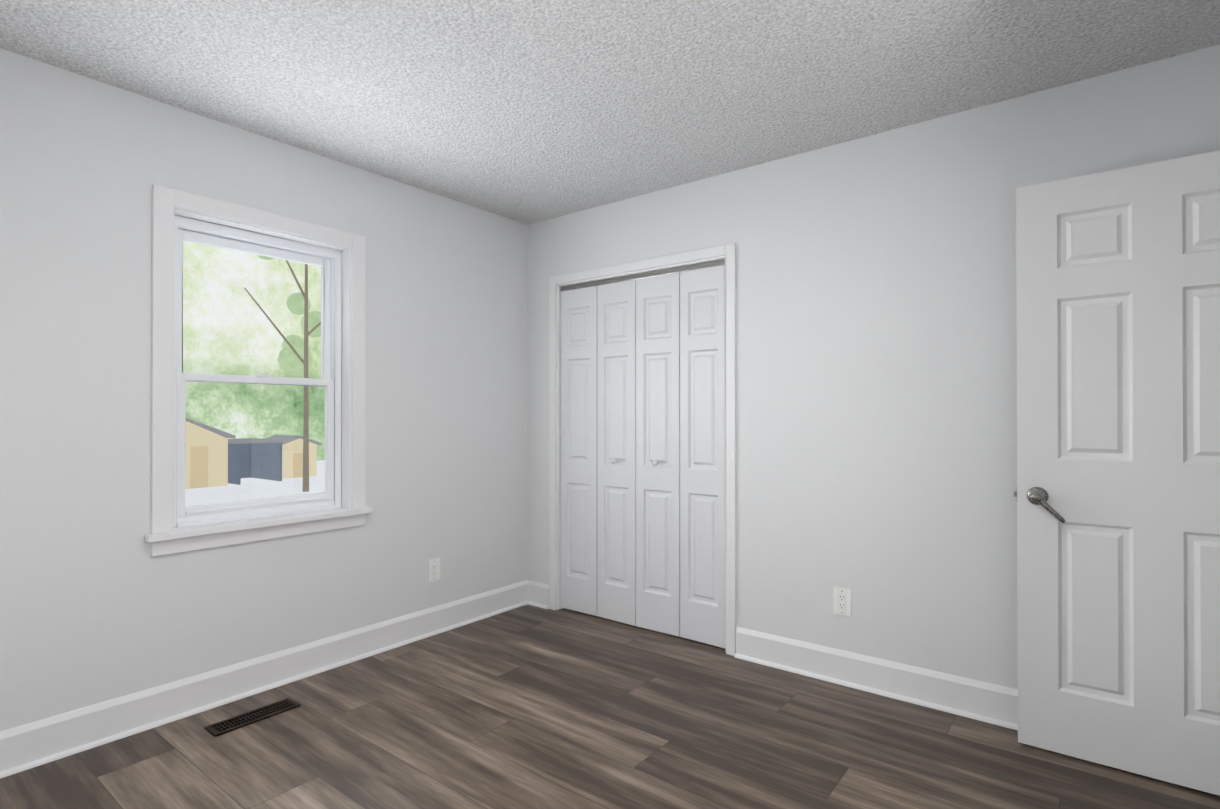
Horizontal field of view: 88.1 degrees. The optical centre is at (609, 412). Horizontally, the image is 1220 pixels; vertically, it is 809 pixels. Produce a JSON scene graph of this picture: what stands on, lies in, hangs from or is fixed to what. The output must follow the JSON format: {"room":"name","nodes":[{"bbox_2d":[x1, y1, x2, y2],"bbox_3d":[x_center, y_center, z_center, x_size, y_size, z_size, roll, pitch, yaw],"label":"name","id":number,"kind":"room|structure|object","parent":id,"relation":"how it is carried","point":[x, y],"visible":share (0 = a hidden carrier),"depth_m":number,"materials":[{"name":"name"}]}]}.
{"room":"empty bedroom","nodes":[
{"label":"empty bedroom","id":0,"kind":"room"},
{"bbox_2d":[0,48,527,730],"bbox_3d":[-1.394,-0.003,3.094,0.160,2.440,4.410,0,0,38],"label":"wall","id":1,"kind":"structure","parent":0,"point":[98,604],"depth_m":2.52,"materials":[{"name":"paint"}]},
{"bbox_2d":[145,184,371,556],"bbox_3d":[-1.553,-0.166,2.845,0.203,1.450,0.940,0,0,38],"label":"window unit","id":2,"kind":"structure","parent":1,"relation":"in","point":[328,261],"depth_m":2.81,"materials":[{"name":"white plastic"}]},
{"bbox_2d":[0,580,539,778],"bbox_3d":[-1.515,1.143,2.752,0.060,0.145,3.290,0,0,38],"label":"baseboard","id":3,"kind":"structure","parent":1,"relation":"attached to","point":[38,743],"depth_m":2.65,"materials":[{"name":"white wood"}]},
{"bbox_2d":[428,558,439,581],"bbox_3d":[-0.974,0.869,3.497,0.007,0.122,0.078,0,0,38],"label":"outlet","id":4,"kind":"object","parent":1,"relation":"attached to","point":[433,569],"visible":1,"depth_m":3.49,"materials":[{"name":"white plastic"}]},
{"bbox_2d":[0,604,1219,808],"bbox_3d":[0.517,1.271,1.609,4.992,0.120,4.410,0,0,38],"label":"floor","id":5,"kind":"structure","parent":0,"point":[532,708],"depth_m":2.30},
{"bbox_2d":[204,698,300,736],"bbox_3d":[-1.423,1.212,2.523,0.106,0.007,0.320,0,0,38],"label":"floor vent","id":6,"kind":"object","parent":5,"relation":"in","point":[246,719],"visible":1,"depth_m":2.51,"materials":[{"name":"brown metal"}]},
{"bbox_2d":[0,0,1219,224],"bbox_3d":[0.517,-1.289,1.621,4.992,0.120,4.410,0,0,38],"label":"ceiling","id":7,"kind":"structure","parent":0,"point":[528,112],"depth_m":2.25,"materials":[{"name":"white paint"}]},
{"bbox_2d":[528,45,1219,689],"bbox_3d":[0.890,-0.003,3.078,3.472,2.440,0.160,0,0,38],"label":"wall","id":8,"kind":"structure","parent":0,"point":[876,375],"depth_m":2.74,"materials":[{"name":"paint"}]},
{"bbox_2d":[561,286,596,615],"bbox_3d":[-0.184,0.219,3.857,0.281,1.979,0.030,0,0,37],"label":"closet door leaf","id":9,"kind":"structure","parent":8,"relation":"in","point":[578,450],"depth_m":3.84,"materials":[{"name":"white wood"}]},
{"bbox_2d":[597,280,635,625],"bbox_3d":[0.034,0.219,3.669,0.281,1.979,0.060,0,0,39],"label":"closet door leaf","id":10,"kind":"structure","parent":8,"relation":"in","point":[616,451],"depth_m":3.67,"materials":[{"name":"white wood"}]},
{"bbox_2d":[549,243,735,655],"bbox_3d":[0.176,0.183,3.619,1.272,2.073,0.176,0,0,38],"label":"trim","id":11,"kind":"structure","parent":8,"relation":"attached to","point":[720,255],"depth_m":3.45,"materials":[{"name":"white painted wood"}]},
{"bbox_2d":[636,273,679,635],"bbox_3d":[0.261,0.218,3.494,0.281,1.979,0.060,0,0,37],"label":"closet door leaf","id":12,"kind":"structure","parent":8,"relation":"in","point":[658,453],"depth_m":3.49,"materials":[{"name":"white wood"}]},
{"bbox_2d":[680,265,725,648],"bbox_3d":[0.497,0.217,3.330,0.281,1.979,0.030,0,0,39],"label":"closet door leaf","id":13,"kind":"structure","parent":8,"relation":"in","point":[702,455],"depth_m":3.32,"materials":[{"name":"white wood"}]},
{"bbox_2d":[833,587,850,616],"bbox_3d":[1.048,0.851,2.846,0.078,0.122,0.007,0,0,38],"label":"outlet","id":14,"kind":"object","parent":8,"relation":"attached to","point":[841,601],"visible":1,"depth_m":2.84,"materials":[{"name":"white plastic"}]},
{"bbox_2d":[734,627,1017,729],"bbox_3d":[1.411,1.143,2.537,1.992,0.145,0.050,0,0,38],"label":"baseboard","id":15,"kind":"structure","parent":8,"relation":"attached to","point":[965,697],"depth_m":2.72,"materials":[{"name":"white wood"}]},
{"bbox_3d":[1.479,-0.012,0.871,0.160,2.440,4.410,0,0,38],"label":"wall","id":16,"kind":"structure","parent":0,"visible":0},
{"bbox_2d":[1014,150,1219,795],"bbox_3d":[1.812,0.188,2.089,0.801,2.030,0.159,0,0,38],"label":"door","id":17,"kind":"structure","parent":16,"relation":"in","point":[1117,493],"depth_m":2.14,"materials":[{"name":"painted wood"},{"name":"metal"}]},
{"label":"outside","id":18,"kind":"structure","parent":0,"visible":0},
{"bbox_2d":[183,241,324,459],"bbox_3d":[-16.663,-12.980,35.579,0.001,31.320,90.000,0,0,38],"label":"trees","id":19,"kind":"object","parent":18,"point":[193,297],"depth_m":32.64,"materials":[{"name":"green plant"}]},
{"bbox_2d":[185,460,324,505],"bbox_3d":[-18.212,2.707,30.387,59.820,0.100,100.000,0,0,38],"label":"ground","id":20,"kind":"structure","parent":18,"point":[271,484],"depth_m":21.60,"materials":[{"name":"white snow"}]},
{"bbox_2d":[185,418,235,488],"bbox_3d":[-15.784,1.114,22.762,3.300,3.020,2.900,0,0,38],"label":"shed","id":21,"kind":"object","parent":20,"relation":"on","point":[204,446],"depth_m":22.23,"materials":[{"name":"beige wood"}]},
{"bbox_2d":[228,438,285,484],"bbox_3d":[-14.166,1.831,24.523,2.800,1.600,1.770,0,0,38],"label":"shed","id":22,"kind":"object","parent":20,"relation":"on","point":[252,465],"depth_m":24.62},
{"bbox_2d":[244,255,320,491],"bbox_3d":[-9.499,-3.345,21.757,3.560,11.929,5.766,0,0,38],"label":"tree","id":23,"kind":"object","parent":20,"relation":"on","point":[303,345],"depth_m":21.05,"materials":[{"name":"green plant"}]},
{"bbox_2d":[265,435,321,478],"bbox_3d":[-13.548,1.785,26.466,2.300,1.710,1.800,0,0,38],"label":"shed","id":24,"kind":"object","parent":20,"relation":"on","point":[296,464],"depth_m":25.78,"materials":[{"name":"beige wood"}]}
]}

